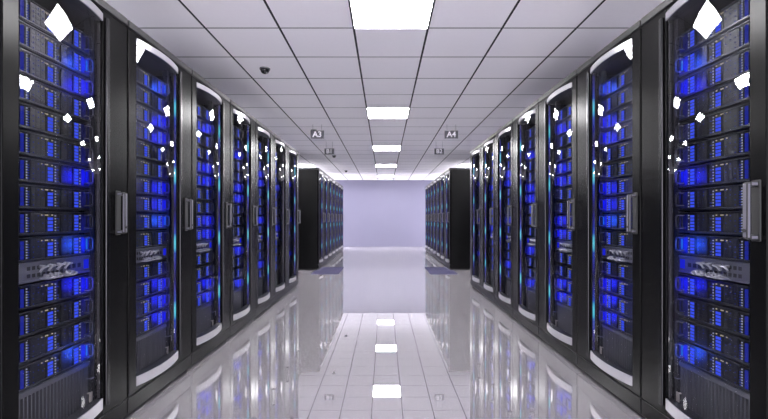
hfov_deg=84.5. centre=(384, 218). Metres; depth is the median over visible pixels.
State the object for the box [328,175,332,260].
tall cabinet
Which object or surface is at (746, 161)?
light
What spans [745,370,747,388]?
light
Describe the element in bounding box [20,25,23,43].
light
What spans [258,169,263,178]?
server
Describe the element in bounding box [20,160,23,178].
light
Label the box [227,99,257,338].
tall cabinet
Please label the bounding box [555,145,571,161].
server
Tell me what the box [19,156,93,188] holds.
server
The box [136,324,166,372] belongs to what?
vent grille
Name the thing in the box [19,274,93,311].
server
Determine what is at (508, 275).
server
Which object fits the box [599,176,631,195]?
server
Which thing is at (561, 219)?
server
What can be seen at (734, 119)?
server
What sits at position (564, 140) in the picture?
server
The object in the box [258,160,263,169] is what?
server
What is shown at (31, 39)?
server
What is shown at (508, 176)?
server
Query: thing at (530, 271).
server
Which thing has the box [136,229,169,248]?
server
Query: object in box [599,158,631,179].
server
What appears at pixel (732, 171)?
server
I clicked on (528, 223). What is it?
server
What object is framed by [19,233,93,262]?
server
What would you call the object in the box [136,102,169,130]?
server
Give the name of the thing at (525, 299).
tall cabinet
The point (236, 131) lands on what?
server
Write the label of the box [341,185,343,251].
tall cabinet
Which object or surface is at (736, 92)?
server
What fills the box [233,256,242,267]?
server
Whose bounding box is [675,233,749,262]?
server
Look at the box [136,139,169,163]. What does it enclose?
server
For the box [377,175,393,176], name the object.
recessed light
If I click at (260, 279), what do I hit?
vent grille
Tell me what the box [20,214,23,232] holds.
light
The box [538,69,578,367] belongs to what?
tall cabinet
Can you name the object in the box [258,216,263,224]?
server
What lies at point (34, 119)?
server
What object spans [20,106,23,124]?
light
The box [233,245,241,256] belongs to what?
server
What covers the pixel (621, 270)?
server
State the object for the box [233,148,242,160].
server
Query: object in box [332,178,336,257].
tall cabinet
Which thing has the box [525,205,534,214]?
server
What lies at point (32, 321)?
server
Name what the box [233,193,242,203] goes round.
server
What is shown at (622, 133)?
server
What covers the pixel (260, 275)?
server
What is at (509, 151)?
server
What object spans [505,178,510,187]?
server
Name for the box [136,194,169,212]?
server
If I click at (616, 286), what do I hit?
server
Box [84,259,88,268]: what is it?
light
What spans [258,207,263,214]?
server
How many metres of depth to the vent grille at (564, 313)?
3.52 m
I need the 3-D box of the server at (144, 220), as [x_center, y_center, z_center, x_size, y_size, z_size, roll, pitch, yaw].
[-1.797,0.015,2.670,0.646,0.112,0.480,0,0,0]
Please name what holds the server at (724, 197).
in the tall cabinet at (672, 388)
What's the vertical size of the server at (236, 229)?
0.112 m
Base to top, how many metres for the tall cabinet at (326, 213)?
2.170 m
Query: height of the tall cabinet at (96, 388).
2.170 m
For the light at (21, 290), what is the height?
0.076 m
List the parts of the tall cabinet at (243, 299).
patch panel, panel, mounting rail, silver trim, silver trim, handle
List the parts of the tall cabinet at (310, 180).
panel, panel, door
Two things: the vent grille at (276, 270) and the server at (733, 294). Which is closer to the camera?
the server at (733, 294)
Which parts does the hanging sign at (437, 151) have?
plate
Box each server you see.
[19,0,93,55]
[19,20,93,77]
[19,47,93,99]
[19,74,93,121]
[19,102,93,144]
[19,129,93,166]
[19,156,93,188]
[19,183,93,210]
[19,209,93,235]
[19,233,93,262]
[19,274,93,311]
[19,296,93,338]
[19,318,93,365]
[19,340,93,392]
[136,65,169,98]
[136,84,169,114]
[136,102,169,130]
[136,121,169,147]
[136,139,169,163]
[136,158,169,179]
[136,176,169,195]
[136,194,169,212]
[136,212,169,229]
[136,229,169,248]
[136,259,169,281]
[136,276,169,299]
[136,292,169,318]
[136,308,169,336]
[196,102,213,123]
[196,116,213,136]
[196,130,213,148]
[196,144,213,161]
[196,158,213,174]
[196,173,213,187]
[196,187,213,200]
[196,200,213,213]
[196,214,213,227]
[196,227,213,241]
[196,251,213,266]
[196,264,213,280]
[196,277,213,294]
[196,290,213,308]
[233,125,242,139]
[233,136,242,150]
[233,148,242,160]
[233,159,242,171]
[233,170,242,182]
[233,182,241,192]
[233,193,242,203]
[233,204,242,214]
[233,215,242,225]
[233,226,242,236]
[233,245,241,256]
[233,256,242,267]
[233,267,242,279]
[233,277,242,290]
[258,141,263,150]
[258,150,263,160]
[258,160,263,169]
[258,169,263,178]
[258,178,263,187]
[258,188,263,196]
[258,197,263,205]
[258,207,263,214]
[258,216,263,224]
[258,225,263,233]
[258,241,263,250]
[258,251,263,259]
[258,260,263,269]
[258,269,263,278]
[505,150,510,160]
[505,159,510,169]
[505,169,510,178]
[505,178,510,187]
[505,225,510,233]
[505,241,510,250]
[505,260,510,269]
[505,269,510,278]
[506,140,510,150]
[506,188,510,196]
[506,197,510,205]
[506,251,510,259]
[525,126,534,139]
[525,137,534,150]
[525,148,534,160]
[525,159,534,171]
[525,171,534,182]
[525,182,534,192]
[525,193,534,203]
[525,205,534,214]
[525,215,534,225]
[525,226,534,236]
[525,245,534,256]
[525,256,534,267]
[525,267,534,278]
[525,277,534,290]
[555,103,571,123]
[555,117,571,136]
[555,131,571,148]
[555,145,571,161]
[555,159,571,174]
[555,173,571,187]
[555,187,571,200]
[555,201,571,213]
[555,214,571,226]
[555,227,571,241]
[555,251,571,265]
[555,264,571,279]
[555,277,571,293]
[555,290,571,307]
[599,65,631,98]
[599,84,631,114]
[599,102,631,130]
[599,121,631,147]
[599,139,631,163]
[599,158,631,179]
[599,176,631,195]
[599,195,631,212]
[599,212,631,229]
[599,229,631,248]
[599,259,631,281]
[599,276,631,299]
[599,292,631,318]
[599,308,631,336]
[675,0,749,55]
[675,20,749,77]
[675,47,749,99]
[675,74,749,121]
[675,102,749,144]
[675,129,749,166]
[675,156,749,188]
[675,183,742,210]
[675,209,742,235]
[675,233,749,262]
[675,274,749,311]
[675,296,749,338]
[675,318,749,365]
[675,340,749,393]
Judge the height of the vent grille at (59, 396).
0.238 m
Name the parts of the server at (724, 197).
pull handle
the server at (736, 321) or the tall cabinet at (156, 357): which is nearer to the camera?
the server at (736, 321)
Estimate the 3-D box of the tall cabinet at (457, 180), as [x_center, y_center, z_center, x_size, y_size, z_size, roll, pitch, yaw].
[1.871,0.005,9.350,1.058,2.170,0.748,0,0,0]
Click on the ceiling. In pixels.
(477, 65)
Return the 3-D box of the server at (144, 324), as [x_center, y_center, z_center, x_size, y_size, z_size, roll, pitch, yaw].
[-1.797,0.662,2.670,0.646,0.112,0.480,0,0,0]
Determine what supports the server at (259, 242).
in the tall cabinet at (265, 284)
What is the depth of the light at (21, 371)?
1.75 m
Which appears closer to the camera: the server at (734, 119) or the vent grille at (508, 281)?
the server at (734, 119)
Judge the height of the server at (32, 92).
0.112 m
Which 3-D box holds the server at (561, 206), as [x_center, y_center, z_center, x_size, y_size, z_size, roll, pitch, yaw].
[1.797,-0.097,3.430,0.646,0.112,0.480,0,0,0]
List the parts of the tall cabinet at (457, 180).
panel, door, panel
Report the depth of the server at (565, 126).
3.52 m
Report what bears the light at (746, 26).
attached to the server at (737, 39)
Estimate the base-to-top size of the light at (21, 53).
0.076 m
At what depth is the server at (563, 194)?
3.52 m
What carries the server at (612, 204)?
in the tall cabinet at (609, 356)
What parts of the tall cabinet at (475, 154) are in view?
silver trim, silver trim, panel, handle, mounting rail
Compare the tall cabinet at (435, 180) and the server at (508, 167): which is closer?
the server at (508, 167)
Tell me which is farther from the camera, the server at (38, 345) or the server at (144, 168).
the server at (144, 168)
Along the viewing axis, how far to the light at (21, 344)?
1.75 m
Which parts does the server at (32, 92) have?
pull handle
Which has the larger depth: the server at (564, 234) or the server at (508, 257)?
the server at (508, 257)
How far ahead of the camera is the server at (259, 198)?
5.12 m
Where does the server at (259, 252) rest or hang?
in the tall cabinet at (265, 284)
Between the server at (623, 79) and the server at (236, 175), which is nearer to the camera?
the server at (623, 79)
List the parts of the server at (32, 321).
pull handle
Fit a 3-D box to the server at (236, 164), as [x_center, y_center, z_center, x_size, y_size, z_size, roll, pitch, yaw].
[-1.797,-0.545,4.190,0.646,0.112,0.480,0,0,0]
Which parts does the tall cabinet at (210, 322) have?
patch panel, silver trim, silver trim, panel, mounting rail, handle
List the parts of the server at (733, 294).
pull handle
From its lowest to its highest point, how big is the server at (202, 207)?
0.112 m
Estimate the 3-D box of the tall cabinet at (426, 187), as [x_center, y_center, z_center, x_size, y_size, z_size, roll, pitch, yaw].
[1.871,0.005,13.910,1.058,2.170,0.748,0,0,0]
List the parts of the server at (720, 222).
pull handle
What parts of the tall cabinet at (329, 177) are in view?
panel, door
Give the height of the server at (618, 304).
0.112 m
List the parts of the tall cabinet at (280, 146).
mounting rail, panel, silver trim, silver trim, handle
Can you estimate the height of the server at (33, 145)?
0.112 m
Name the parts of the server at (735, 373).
pull handle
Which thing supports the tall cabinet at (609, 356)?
on the floor
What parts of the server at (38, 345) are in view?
pull handle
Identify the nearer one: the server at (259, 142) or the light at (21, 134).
the light at (21, 134)
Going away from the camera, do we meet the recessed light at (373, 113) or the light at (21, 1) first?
the light at (21, 1)
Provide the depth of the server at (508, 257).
5.10 m
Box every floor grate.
[311,270,340,273]
[320,267,343,270]
[425,267,448,269]
[427,270,456,273]
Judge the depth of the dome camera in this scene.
4.22 m
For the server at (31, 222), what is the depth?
1.92 m
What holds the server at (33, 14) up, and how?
in the tall cabinet at (96, 388)
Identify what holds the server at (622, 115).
in the tall cabinet at (609, 356)
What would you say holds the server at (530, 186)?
in the tall cabinet at (525, 299)
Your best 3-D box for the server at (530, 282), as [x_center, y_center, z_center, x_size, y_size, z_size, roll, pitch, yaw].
[1.797,0.662,4.190,0.646,0.112,0.480,0,0,0]
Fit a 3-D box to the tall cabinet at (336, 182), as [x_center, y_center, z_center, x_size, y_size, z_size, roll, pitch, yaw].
[-1.871,0.005,12.390,1.058,2.170,0.748,0,0,0]
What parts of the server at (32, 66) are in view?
pull handle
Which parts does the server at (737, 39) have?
pull handle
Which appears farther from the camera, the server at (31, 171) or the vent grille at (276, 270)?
the vent grille at (276, 270)
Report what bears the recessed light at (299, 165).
in the ceiling
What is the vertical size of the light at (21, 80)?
0.076 m
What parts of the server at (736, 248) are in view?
pull handle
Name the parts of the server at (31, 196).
pull handle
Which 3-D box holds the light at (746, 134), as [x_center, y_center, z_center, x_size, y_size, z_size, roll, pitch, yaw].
[1.500,-0.316,1.752,0.008,0.076,0.009,0,0,0]
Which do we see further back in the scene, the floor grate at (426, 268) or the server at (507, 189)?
the floor grate at (426, 268)
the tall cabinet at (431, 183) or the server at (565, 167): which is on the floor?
the tall cabinet at (431, 183)
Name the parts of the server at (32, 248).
pull handle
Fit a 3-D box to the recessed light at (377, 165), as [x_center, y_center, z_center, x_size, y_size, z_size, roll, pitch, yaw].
[0.052,-1.507,12.050,0.580,0.006,0.604,0,0,0]
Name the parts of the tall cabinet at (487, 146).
panel, silver trim, silver trim, mounting rail, handle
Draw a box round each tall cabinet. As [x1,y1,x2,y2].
[0,0,127,418]
[123,20,192,418]
[188,70,231,368]
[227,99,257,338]
[255,119,275,316]
[273,133,289,303]
[286,144,299,293]
[298,168,324,269]
[324,172,329,264]
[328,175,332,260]
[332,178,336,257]
[335,181,339,255]
[337,183,341,254]
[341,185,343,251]
[425,185,428,252]
[428,184,429,252]
[430,181,432,255]
[433,179,436,258]
[436,176,441,262]
[440,172,445,265]
[445,168,469,269]
[470,144,480,291]
[481,134,496,304]
[494,119,514,318]
[513,99,539,337]
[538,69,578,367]
[577,20,645,418]
[641,0,767,418]
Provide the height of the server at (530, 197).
0.112 m
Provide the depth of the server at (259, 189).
5.13 m
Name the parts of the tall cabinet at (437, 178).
door, panel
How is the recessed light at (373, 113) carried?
in the ceiling
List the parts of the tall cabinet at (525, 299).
silver trim, silver trim, mounting rail, panel, patch panel, handle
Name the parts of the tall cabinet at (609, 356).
mounting rail, panel, silver trim, silver trim, patch panel, handle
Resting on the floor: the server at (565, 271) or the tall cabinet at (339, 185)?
the tall cabinet at (339, 185)
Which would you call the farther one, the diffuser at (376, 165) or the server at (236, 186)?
the diffuser at (376, 165)
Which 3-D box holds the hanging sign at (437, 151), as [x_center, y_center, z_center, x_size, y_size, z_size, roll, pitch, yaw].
[1.075,-1.383,8.278,0.190,0.253,0.015,0,0,0]
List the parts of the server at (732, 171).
pull handle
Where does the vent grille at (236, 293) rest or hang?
attached to the tall cabinet at (243, 299)
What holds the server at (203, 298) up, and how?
in the tall cabinet at (210, 322)
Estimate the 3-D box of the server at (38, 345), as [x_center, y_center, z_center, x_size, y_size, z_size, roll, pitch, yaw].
[-1.797,0.550,1.910,0.646,0.112,0.480,0,0,0]
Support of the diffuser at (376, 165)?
attached to the recessed light at (377, 165)
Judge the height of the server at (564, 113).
0.112 m
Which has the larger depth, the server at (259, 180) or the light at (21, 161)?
the server at (259, 180)
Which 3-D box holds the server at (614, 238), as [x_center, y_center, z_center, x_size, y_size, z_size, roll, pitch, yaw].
[1.797,0.127,2.670,0.646,0.112,0.480,0,0,0]
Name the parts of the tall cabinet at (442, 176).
panel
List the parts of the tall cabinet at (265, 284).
mounting rail, panel, silver trim, silver trim, handle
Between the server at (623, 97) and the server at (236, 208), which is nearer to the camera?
the server at (623, 97)
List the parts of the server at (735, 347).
pull handle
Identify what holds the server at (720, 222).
in the tall cabinet at (672, 388)
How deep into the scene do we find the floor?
3.27 m
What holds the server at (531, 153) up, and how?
in the tall cabinet at (525, 299)
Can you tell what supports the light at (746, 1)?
attached to the server at (737, 12)
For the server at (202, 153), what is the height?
0.112 m
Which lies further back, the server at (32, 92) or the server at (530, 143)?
the server at (530, 143)
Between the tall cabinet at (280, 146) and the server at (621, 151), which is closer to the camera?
the server at (621, 151)
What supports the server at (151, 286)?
in the tall cabinet at (156, 357)
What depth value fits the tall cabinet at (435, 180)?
11.80 m
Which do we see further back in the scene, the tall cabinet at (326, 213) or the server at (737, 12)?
the tall cabinet at (326, 213)
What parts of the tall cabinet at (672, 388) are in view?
mounting rail, silver trim, silver trim, panel, patch panel, handle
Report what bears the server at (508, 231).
in the tall cabinet at (503, 285)
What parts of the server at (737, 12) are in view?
pull handle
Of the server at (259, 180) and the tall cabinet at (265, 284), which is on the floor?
the tall cabinet at (265, 284)
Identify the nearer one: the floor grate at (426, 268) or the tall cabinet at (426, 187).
the floor grate at (426, 268)
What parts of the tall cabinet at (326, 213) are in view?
panel, door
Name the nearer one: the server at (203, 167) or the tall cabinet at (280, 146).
the server at (203, 167)
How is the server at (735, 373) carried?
in the tall cabinet at (672, 388)
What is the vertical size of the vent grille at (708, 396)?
0.238 m
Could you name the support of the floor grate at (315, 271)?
on the floor
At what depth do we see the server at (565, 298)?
3.52 m
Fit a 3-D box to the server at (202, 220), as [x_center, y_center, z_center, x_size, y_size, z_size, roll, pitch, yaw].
[-1.797,0.015,3.430,0.646,0.112,0.480,0,0,0]
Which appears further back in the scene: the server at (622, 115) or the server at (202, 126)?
the server at (202, 126)
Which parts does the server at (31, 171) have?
pull handle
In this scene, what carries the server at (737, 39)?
in the tall cabinet at (672, 388)
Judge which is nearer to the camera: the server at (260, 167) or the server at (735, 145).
the server at (735, 145)
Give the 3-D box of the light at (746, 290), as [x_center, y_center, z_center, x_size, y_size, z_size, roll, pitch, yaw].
[1.500,0.331,1.752,0.008,0.076,0.009,0,0,0]
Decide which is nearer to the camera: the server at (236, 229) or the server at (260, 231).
the server at (236, 229)
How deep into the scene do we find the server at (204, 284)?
3.51 m
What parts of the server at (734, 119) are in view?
pull handle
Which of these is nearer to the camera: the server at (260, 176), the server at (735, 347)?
the server at (735, 347)
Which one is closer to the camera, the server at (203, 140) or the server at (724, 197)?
the server at (724, 197)
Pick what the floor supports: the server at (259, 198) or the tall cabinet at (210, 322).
the tall cabinet at (210, 322)
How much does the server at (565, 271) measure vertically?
0.112 m
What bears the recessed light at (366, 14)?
in the ceiling
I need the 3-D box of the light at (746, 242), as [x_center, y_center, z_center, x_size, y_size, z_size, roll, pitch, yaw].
[1.500,0.132,1.752,0.008,0.076,0.009,0,0,0]
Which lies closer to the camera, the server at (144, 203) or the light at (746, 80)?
the light at (746, 80)
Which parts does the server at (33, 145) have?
pull handle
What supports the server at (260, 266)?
in the tall cabinet at (265, 284)
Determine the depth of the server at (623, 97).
2.72 m
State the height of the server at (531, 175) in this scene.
0.112 m
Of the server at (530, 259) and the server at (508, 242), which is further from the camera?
the server at (508, 242)
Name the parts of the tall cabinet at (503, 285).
silver trim, silver trim, panel, mounting rail, patch panel, handle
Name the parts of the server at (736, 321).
pull handle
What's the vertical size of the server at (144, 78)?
0.112 m
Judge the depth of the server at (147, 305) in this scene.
2.72 m
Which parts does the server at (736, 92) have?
pull handle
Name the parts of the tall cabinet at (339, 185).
door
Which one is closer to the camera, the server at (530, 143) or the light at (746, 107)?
the light at (746, 107)
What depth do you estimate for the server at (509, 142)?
5.08 m
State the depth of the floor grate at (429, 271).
8.54 m
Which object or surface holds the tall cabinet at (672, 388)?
on the floor
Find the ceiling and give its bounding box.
[104,0,664,179]
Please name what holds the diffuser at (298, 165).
attached to the recessed light at (299, 165)
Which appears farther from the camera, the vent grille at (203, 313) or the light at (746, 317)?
the vent grille at (203, 313)
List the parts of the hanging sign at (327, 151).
plate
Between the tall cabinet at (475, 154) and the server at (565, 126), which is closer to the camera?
the server at (565, 126)
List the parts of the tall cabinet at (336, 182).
door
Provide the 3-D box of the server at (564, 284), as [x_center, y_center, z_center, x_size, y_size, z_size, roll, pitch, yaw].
[1.797,0.550,3.430,0.646,0.112,0.480,0,0,0]
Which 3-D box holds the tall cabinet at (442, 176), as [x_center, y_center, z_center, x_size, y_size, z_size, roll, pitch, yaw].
[1.871,0.005,10.110,1.058,2.170,0.748,0,0,0]
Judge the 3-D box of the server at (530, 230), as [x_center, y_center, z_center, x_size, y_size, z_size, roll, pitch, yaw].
[1.797,0.127,4.190,0.646,0.112,0.480,0,0,0]
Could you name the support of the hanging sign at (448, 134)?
hanging from the ceiling
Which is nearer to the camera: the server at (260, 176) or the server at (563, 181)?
the server at (563, 181)
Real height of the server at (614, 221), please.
0.112 m
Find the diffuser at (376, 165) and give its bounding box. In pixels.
[376,165,395,166]
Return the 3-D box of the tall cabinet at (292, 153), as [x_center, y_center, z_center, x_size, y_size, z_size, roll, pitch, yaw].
[-1.871,0.005,6.470,1.058,2.170,0.748,0,0,0]
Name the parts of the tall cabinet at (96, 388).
patch panel, panel, silver trim, silver trim, mounting rail, handle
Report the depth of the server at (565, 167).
3.52 m
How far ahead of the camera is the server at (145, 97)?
2.72 m
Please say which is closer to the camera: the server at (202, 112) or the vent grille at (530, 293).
the server at (202, 112)
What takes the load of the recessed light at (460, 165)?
in the ceiling
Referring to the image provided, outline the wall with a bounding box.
[335,180,432,246]
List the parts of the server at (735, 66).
pull handle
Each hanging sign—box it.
[310,131,323,138]
[324,142,333,154]
[434,142,443,154]
[445,131,457,138]
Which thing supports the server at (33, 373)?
in the tall cabinet at (96, 388)
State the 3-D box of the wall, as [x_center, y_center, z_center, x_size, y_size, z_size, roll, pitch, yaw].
[0.000,-0.210,16.600,9.200,2.760,0.100,0,0,0]
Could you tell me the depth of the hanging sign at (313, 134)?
6.77 m
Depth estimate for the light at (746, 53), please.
1.75 m
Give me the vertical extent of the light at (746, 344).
0.076 m
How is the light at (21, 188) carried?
attached to the server at (31, 196)
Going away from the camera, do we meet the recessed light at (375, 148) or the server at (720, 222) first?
the server at (720, 222)
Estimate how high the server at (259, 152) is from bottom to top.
0.112 m
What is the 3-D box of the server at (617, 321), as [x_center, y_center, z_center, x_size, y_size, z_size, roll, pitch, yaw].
[1.797,0.662,2.670,0.646,0.112,0.480,0,0,0]
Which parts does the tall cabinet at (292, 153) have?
panel, silver trim, silver trim, door, handle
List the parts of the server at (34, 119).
pull handle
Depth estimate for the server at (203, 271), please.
3.51 m
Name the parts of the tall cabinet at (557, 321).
mounting rail, panel, silver trim, silver trim, patch panel, handle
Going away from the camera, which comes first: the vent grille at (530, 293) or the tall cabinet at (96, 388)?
the tall cabinet at (96, 388)
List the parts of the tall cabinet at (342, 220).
door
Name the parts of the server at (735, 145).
pull handle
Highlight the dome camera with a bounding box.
[259,67,269,73]
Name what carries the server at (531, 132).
in the tall cabinet at (525, 299)
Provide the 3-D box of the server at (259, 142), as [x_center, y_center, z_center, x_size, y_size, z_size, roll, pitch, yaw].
[-1.797,-0.881,4.950,0.646,0.112,0.480,0,0,0]
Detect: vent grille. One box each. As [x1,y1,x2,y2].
[19,361,89,418]
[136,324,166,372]
[196,302,211,335]
[233,288,240,312]
[258,278,261,296]
[276,270,277,285]
[491,270,492,285]
[506,278,510,296]
[527,288,534,311]
[557,302,571,335]
[602,324,631,372]
[679,361,749,418]
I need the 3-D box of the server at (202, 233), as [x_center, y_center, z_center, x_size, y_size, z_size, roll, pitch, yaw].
[-1.797,0.127,3.430,0.646,0.112,0.480,0,0,0]
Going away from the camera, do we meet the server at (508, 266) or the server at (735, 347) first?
the server at (735, 347)
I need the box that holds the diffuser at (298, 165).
[298,165,313,166]
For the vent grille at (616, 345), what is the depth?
2.72 m
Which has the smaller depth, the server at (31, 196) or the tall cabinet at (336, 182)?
the server at (31, 196)
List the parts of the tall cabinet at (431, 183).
panel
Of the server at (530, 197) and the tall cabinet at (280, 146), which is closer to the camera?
the server at (530, 197)
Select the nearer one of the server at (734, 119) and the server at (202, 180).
the server at (734, 119)
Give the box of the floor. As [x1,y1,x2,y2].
[124,247,644,418]
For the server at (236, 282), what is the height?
0.112 m
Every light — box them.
[20,0,23,16]
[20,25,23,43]
[20,52,23,70]
[20,79,23,97]
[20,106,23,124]
[20,133,23,151]
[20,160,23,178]
[20,187,23,205]
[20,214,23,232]
[20,241,23,259]
[20,289,23,307]
[20,316,23,334]
[20,343,23,361]
[20,370,23,388]
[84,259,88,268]
[298,164,314,166]
[350,0,433,28]
[367,108,408,118]
[373,146,400,150]
[376,164,396,166]
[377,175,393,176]
[457,164,469,166]
[680,259,684,268]
[745,0,747,16]
[745,25,747,43]
[745,52,747,70]
[745,79,747,97]
[745,106,747,124]
[745,133,747,151]
[745,160,747,178]
[745,241,747,259]
[745,289,747,307]
[745,316,747,334]
[745,343,747,361]
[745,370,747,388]
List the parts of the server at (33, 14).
pull handle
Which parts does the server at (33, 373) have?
pull handle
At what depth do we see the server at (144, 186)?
2.72 m
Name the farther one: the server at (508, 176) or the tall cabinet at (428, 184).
the tall cabinet at (428, 184)
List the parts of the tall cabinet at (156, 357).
patch panel, silver trim, silver trim, panel, mounting rail, handle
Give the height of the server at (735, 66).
0.112 m
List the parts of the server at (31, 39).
pull handle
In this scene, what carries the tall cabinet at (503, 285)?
on the floor
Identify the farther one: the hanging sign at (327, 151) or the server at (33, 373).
the hanging sign at (327, 151)
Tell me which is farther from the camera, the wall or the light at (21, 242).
the wall
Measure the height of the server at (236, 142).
0.112 m
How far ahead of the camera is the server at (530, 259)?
4.33 m
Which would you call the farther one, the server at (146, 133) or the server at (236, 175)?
the server at (236, 175)
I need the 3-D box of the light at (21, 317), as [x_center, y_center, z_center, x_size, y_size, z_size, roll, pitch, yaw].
[-1.500,0.443,1.752,0.008,0.076,0.009,0,0,0]
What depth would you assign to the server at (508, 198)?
5.08 m
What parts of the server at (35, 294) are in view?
pull handle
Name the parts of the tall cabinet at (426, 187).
door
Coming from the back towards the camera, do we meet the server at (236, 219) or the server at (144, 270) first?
the server at (236, 219)
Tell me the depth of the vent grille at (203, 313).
3.51 m
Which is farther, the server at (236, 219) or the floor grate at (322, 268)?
the floor grate at (322, 268)
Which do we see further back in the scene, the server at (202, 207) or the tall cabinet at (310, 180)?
the tall cabinet at (310, 180)
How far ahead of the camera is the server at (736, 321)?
1.91 m
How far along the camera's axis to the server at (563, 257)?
3.52 m
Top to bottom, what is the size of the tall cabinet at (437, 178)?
2.170 m
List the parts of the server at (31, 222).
pull handle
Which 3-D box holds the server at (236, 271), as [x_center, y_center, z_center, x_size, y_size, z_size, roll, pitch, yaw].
[-1.797,0.550,4.190,0.646,0.112,0.480,0,0,0]
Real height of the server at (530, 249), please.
0.112 m
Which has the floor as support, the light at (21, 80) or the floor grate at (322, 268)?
the floor grate at (322, 268)
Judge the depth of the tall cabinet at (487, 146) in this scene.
5.88 m
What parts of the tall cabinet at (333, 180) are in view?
panel, door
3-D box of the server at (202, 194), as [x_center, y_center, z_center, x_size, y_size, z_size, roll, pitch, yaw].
[-1.797,-0.209,3.430,0.646,0.112,0.480,0,0,0]
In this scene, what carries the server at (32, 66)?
in the tall cabinet at (96, 388)
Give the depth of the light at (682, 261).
2.12 m
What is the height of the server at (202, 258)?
0.112 m
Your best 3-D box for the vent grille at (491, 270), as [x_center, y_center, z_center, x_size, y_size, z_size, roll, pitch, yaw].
[1.519,0.841,5.710,0.042,0.238,0.480,0,0,0]
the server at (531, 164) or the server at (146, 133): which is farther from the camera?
the server at (531, 164)

